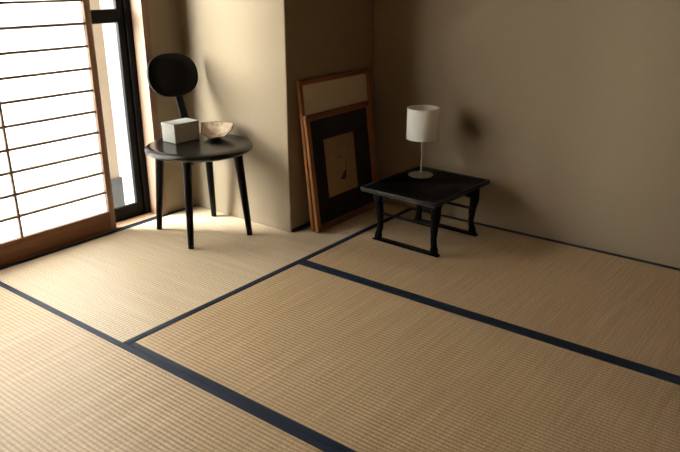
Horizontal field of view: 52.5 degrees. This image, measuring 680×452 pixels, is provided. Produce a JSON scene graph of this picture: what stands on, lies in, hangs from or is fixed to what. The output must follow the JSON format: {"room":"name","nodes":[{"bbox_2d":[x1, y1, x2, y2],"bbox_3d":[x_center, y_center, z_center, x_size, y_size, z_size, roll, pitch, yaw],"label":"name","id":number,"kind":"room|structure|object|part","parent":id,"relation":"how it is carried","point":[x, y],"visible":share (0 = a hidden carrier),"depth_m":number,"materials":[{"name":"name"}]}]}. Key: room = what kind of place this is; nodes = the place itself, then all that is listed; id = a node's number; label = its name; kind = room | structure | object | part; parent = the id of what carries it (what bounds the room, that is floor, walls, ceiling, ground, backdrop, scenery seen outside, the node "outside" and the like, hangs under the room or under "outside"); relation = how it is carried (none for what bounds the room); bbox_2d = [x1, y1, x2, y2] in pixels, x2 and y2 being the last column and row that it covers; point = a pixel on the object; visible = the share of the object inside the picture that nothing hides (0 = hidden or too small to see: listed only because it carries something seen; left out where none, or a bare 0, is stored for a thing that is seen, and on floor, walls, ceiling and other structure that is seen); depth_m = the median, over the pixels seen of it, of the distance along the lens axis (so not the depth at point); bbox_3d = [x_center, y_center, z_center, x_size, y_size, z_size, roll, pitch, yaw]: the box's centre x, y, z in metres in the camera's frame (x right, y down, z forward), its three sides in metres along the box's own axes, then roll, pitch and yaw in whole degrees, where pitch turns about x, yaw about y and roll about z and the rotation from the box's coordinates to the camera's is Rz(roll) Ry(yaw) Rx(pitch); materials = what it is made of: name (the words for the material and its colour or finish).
{"room":"traditional dwelling","nodes":[
{"label":"traditional dwelling","id":0,"kind":"room"},
{"bbox_2d":[147,0,193,212],"bbox_3d":[-1.818,-0.774,2.281,0.160,2.370,3.117,15,25,35],"label":"wall","id":1,"kind":"structure","parent":0,"point":[164,16],"depth_m":3.46,"materials":[{"name":"beige paint"}]},
{"bbox_2d":[0,212,155,267],"bbox_3d":[-1.652,0.249,2.808,0.074,0.026,2.224,15,25,35],"label":"trim","id":2,"kind":"structure","parent":1,"relation":"attached to","point":[150,215],"depth_m":3.46,"materials":[{"name":"brown wood"}]},
{"bbox_2d":[0,0,116,265],"bbox_3d":[-1.406,-0.679,2.778,0.028,1.741,0.939,15,25,35],"label":"screen","id":3,"kind":"object","parent":2,"relation":"on","point":[56,188],"visible":1,"depth_m":3.04,"materials":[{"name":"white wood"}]},
{"bbox_3d":[-1.404,0.093,3.060,0.027,0.096,0.877,15,25,35],"label":"rail","id":4,"kind":"part","parent":3,"relation":"part of","materials":[{"name":"brown wood"}]},
{"bbox_2d":[90,0,150,222],"bbox_3d":[-1.704,-0.604,2.565,0.082,1.845,2.264,15,25,35],"label":"window","id":5,"kind":"structure","parent":1,"relation":"in","point":[120,15],"depth_m":3.43,"materials":[{"name":"black metal"}]},
{"bbox_3d":[-1.704,-0.604,2.565,0.082,1.845,2.264,15,25,35],"label":"frame","id":6,"kind":"part","parent":5,"relation":"part of","materials":[{"name":"black metal"}]},
{"bbox_2d":[130,0,166,214],"bbox_3d":[-0.956,-0.910,3.334,0.085,1.799,0.040,15,25,35],"label":"trim","id":7,"kind":"structure","parent":1,"relation":"attached to","point":[142,45],"depth_m":3.40,"materials":[{"name":"brown wood"}]},
{"bbox_2d":[178,0,373,232],"bbox_3d":[-0.345,-1.232,3.526,0.864,2.370,0.783,15,25,35],"label":"wall","id":8,"kind":"structure","parent":0,"point":[249,57],"depth_m":3.33,"materials":[{"name":"beige paint"}]},
{"bbox_2d":[291,222,310,231],"bbox_3d":[-0.026,-0.068,3.625,0.012,0.012,0.679,15,25,35],"label":"baseboard","id":9,"kind":"structure","parent":8,"relation":"attached to","point":[308,223],"depth_m":3.42,"materials":[{"name":"black wood"}]},
{"bbox_2d":[373,0,679,267],"bbox_3d":[1.433,-0.911,2.636,3.106,2.370,0.100,15,25,35],"label":"wall","id":10,"kind":"structure","parent":0,"point":[569,110],"depth_m":3.13,"materials":[{"name":"beige paint"}]},
{"bbox_3d":[-0.070,0.663,1.894,3.970,0.068,3.900,15,25,35],"label":"floor","id":11,"kind":"structure","parent":0,"visible":0},
{"bbox_2d":[0,281,339,451],"bbox_3d":[-1.030,0.549,2.031,1.924,0.051,0.929,15,25,35],"label":"mat","id":12,"kind":"object","parent":11,"relation":"on","point":[67,385],"visible":1,"depth_m":2.04,"materials":[{"name":"beige wicker"}]},
{"bbox_2d":[0,202,413,344],"bbox_3d":[-0.552,0.075,3.328,0.988,0.051,1.837,15,25,35],"label":"mat","id":13,"kind":"object","parent":11,"relation":"on","point":[133,282],"visible":0.77,"depth_m":2.99,"materials":[{"name":"beige wicker"}]},
{"bbox_2d":[144,53,252,248],"bbox_3d":[-0.677,-0.365,3.247,0.548,0.829,0.498,15,25,35],"label":"chair","id":14,"kind":"object","parent":13,"relation":"on","point":[175,75],"visible":0.91,"depth_m":3.26,"materials":[{"name":"black wood"}]},
{"bbox_3d":[-0.871,-0.177,3.344,0.073,0.411,0.040,3,20,9],"label":"leg","id":15,"kind":"part","parent":14,"relation":"part of","materials":[{"name":"black wood"}]},
{"bbox_3d":[-0.812,-0.730,3.335,0.264,0.203,0.063,-16,26,-37],"label":"backrest","id":16,"kind":"part","parent":14,"relation":"part of","materials":[{"name":"black wood"}]},
{"bbox_2d":[161,118,199,143],"bbox_3d":[-0.755,-0.452,3.269,0.099,0.090,0.145,16,25,37],"label":"box","id":17,"kind":"object","parent":14,"relation":"on","point":[181,130],"visible":1,"depth_m":3.23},
{"bbox_3d":[-0.755,-0.487,3.256,0.099,0.016,0.145,16,25,37],"label":"box lid","id":18,"kind":"part","parent":17,"relation":"part of","materials":[{"name":"white cardboard"}]},
{"bbox_3d":[-0.773,-0.572,3.380,0.116,0.306,0.044,17,26,39],"label":"post","id":19,"kind":"part","parent":14,"relation":"part of","materials":[{"name":"black wood"}]},
{"bbox_3d":[-0.682,-0.097,3.124,0.040,0.411,0.073,1,20,4],"label":"leg","id":20,"kind":"part","parent":14,"relation":"part of","materials":[{"name":"black wood"}]},
{"bbox_3d":[-0.658,-0.370,3.229,0.498,0.036,0.498,15,25,35],"label":"seat","id":21,"kind":"part","parent":14,"relation":"part of","materials":[{"name":"black wood"}]},
{"bbox_3d":[-0.659,-0.238,3.511,0.040,0.411,0.073,1,20,2],"label":"leg","id":22,"kind":"part","parent":14,"relation":"part of","materials":[{"name":"black wood"}]},
{"bbox_2d":[201,121,233,138],"bbox_3d":[-0.592,-0.457,3.325,0.164,0.061,0.181,-2,20,-6],"label":"bowl","id":23,"kind":"object","parent":14,"relation":"on","point":[215,129],"visible":1,"depth_m":3.36,"materials":[{"name":"ceramic"}]},
{"bbox_3d":[-0.460,-0.152,3.274,0.073,0.411,0.040,4,20,11],"label":"leg","id":24,"kind":"part","parent":14,"relation":"part of","materials":[{"name":"black wood"}]},
{"bbox_2d":[296,68,377,231],"bbox_3d":[0.006,-0.397,3.479,0.089,0.729,0.566,15,25,35],"label":"picture frame","id":25,"kind":"object","parent":13,"relation":"on","point":[327,92],"visible":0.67,"depth_m":3.36,"materials":[{"name":"brown wood"}]},
{"bbox_3d":[-0.159,-0.322,3.278,0.017,0.725,0.020,8,21,37],"label":"frame","id":26,"kind":"part","parent":25,"relation":"part of","materials":[{"name":"brown wood"}]},
{"bbox_3d":[-0.023,-0.735,3.376,0.017,0.020,0.559,8,21,37],"label":"frame rail","id":27,"kind":"part","parent":25,"relation":"part of","materials":[{"name":"brown wood"}]},
{"bbox_3d":[0.172,-0.473,3.679,0.017,0.725,0.020,8,21,37],"label":"frame","id":28,"kind":"part","parent":25,"relation":"part of","materials":[{"name":"brown wood"}]},
{"bbox_2d":[303,100,376,232],"bbox_3d":[0.019,-0.309,3.469,0.083,0.571,0.521,15,25,35],"label":"picture frame","id":29,"kind":"object","parent":13,"relation":"on","point":[339,141],"visible":0.93,"depth_m":3.45,"materials":[{"name":"brown wood"}]},
{"bbox_3d":[-0.132,-0.241,3.287,0.018,0.567,0.026,7,21,38],"label":"frame","id":30,"kind":"part","parent":29,"relation":"part of","materials":[{"name":"brown wood"}]},
{"bbox_3d":[-0.007,-0.569,3.393,0.018,0.026,0.515,7,21,38],"label":"frame rail","id":31,"kind":"part","parent":29,"relation":"part of","materials":[{"name":"brown wood"}]},
{"bbox_3d":[0.045,-0.049,3.545,0.018,0.026,0.515,7,21,38],"label":"frame rail","id":32,"kind":"part","parent":29,"relation":"part of","materials":[{"name":"brown wood"}]},
{"bbox_3d":[0.169,-0.378,3.651,0.018,0.567,0.026,7,21,38],"label":"frame","id":33,"kind":"part","parent":29,"relation":"part of","materials":[{"name":"brown wood"}]},
{"bbox_2d":[128,262,679,451],"bbox_3d":[0.290,0.499,2.163,1.859,0.051,0.908,15,25,35],"label":"mat","id":34,"kind":"object","parent":11,"relation":"on","point":[349,364],"visible":0.96,"depth_m":2.17,"materials":[{"name":"beige wicker"}]},
{"bbox_2d":[303,208,679,380],"bbox_3d":[0.854,0.248,2.845,1.859,0.051,0.927,15,25,35],"label":"mat","id":35,"kind":"object","parent":11,"relation":"on","point":[624,309],"visible":0.92,"depth_m":2.81,"materials":[{"name":"beige wicker"}]},
{"bbox_2d":[361,166,489,257],"bbox_3d":[0.403,-0.074,3.264,0.402,0.269,0.482,16,25,37],"label":"table","id":36,"kind":"object","parent":35,"relation":"on","point":[430,194],"visible":1,"depth_m":3.19,"materials":[{"name":"black paint"}]},
{"bbox_3d":[0.181,-0.060,3.232,0.043,0.246,0.038,16,25,37],"label":"leg","id":37,"kind":"part","parent":36,"relation":"part of","materials":[{"name":"black paint"}]},
{"bbox_3d":[0.399,-0.149,3.475,0.043,0.246,0.038,16,25,37],"label":"leg","id":38,"kind":"part","parent":36,"relation":"part of","materials":[{"name":"black paint"}]},
{"bbox_2d":[406,105,439,177],"bbox_3d":[0.392,-0.402,3.297,0.151,0.328,0.151,15,25,35],"label":"table lamp","id":39,"kind":"object","parent":36,"relation":"on","point":[422,120],"visible":1,"depth_m":3.22,"materials":[{"name":"white fabric"}]},
{"bbox_3d":[0.392,-0.487,3.265,0.151,0.147,0.151,15,25,35],"label":"lamp shade","id":40,"kind":"part","parent":39,"relation":"part of","materials":[{"name":"fabric"}]},
{"bbox_3d":[0.419,0.008,3.044,0.043,0.246,0.038,16,25,37],"label":"leg","id":41,"kind":"part","parent":36,"relation":"part of","materials":[{"name":"black paint"}]},
{"bbox_3d":[0.636,-0.081,3.287,0.043,0.246,0.038,16,25,37],"label":"leg","id":42,"kind":"part","parent":36,"relation":"part of","materials":[{"name":"black paint"}]},
{"label":"outside","id":43,"kind":"structure","parent":0,"visible":0},
{"bbox_2d":[113,114,134,204],"bbox_3d":[-3.247,0.063,4.982,4.840,0.050,11.000,15,25,35],"label":"floor","id":44,"kind":"structure","parent":43,"point":[119,121],"depth_m":7.01,"materials":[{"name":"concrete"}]},
{"bbox_2d":[111,177,124,207],"bbox_3d":[-1.786,-0.166,5.016,0.215,0.350,0.365,15,25,35],"label":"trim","id":45,"kind":"structure","parent":44,"relation":"on","point":[116,183],"depth_m":5.03,"materials":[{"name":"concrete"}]},
{"bbox_2d":[89,0,119,178],"bbox_3d":[-1.798,-1.645,4.477,0.200,2.800,0.355,15,25,35],"label":"wall","id":46,"kind":"structure","parent":45,"relation":"on","point":[94,4],"depth_m":4.80,"materials":[{"name":"beige paint"}]}
]}

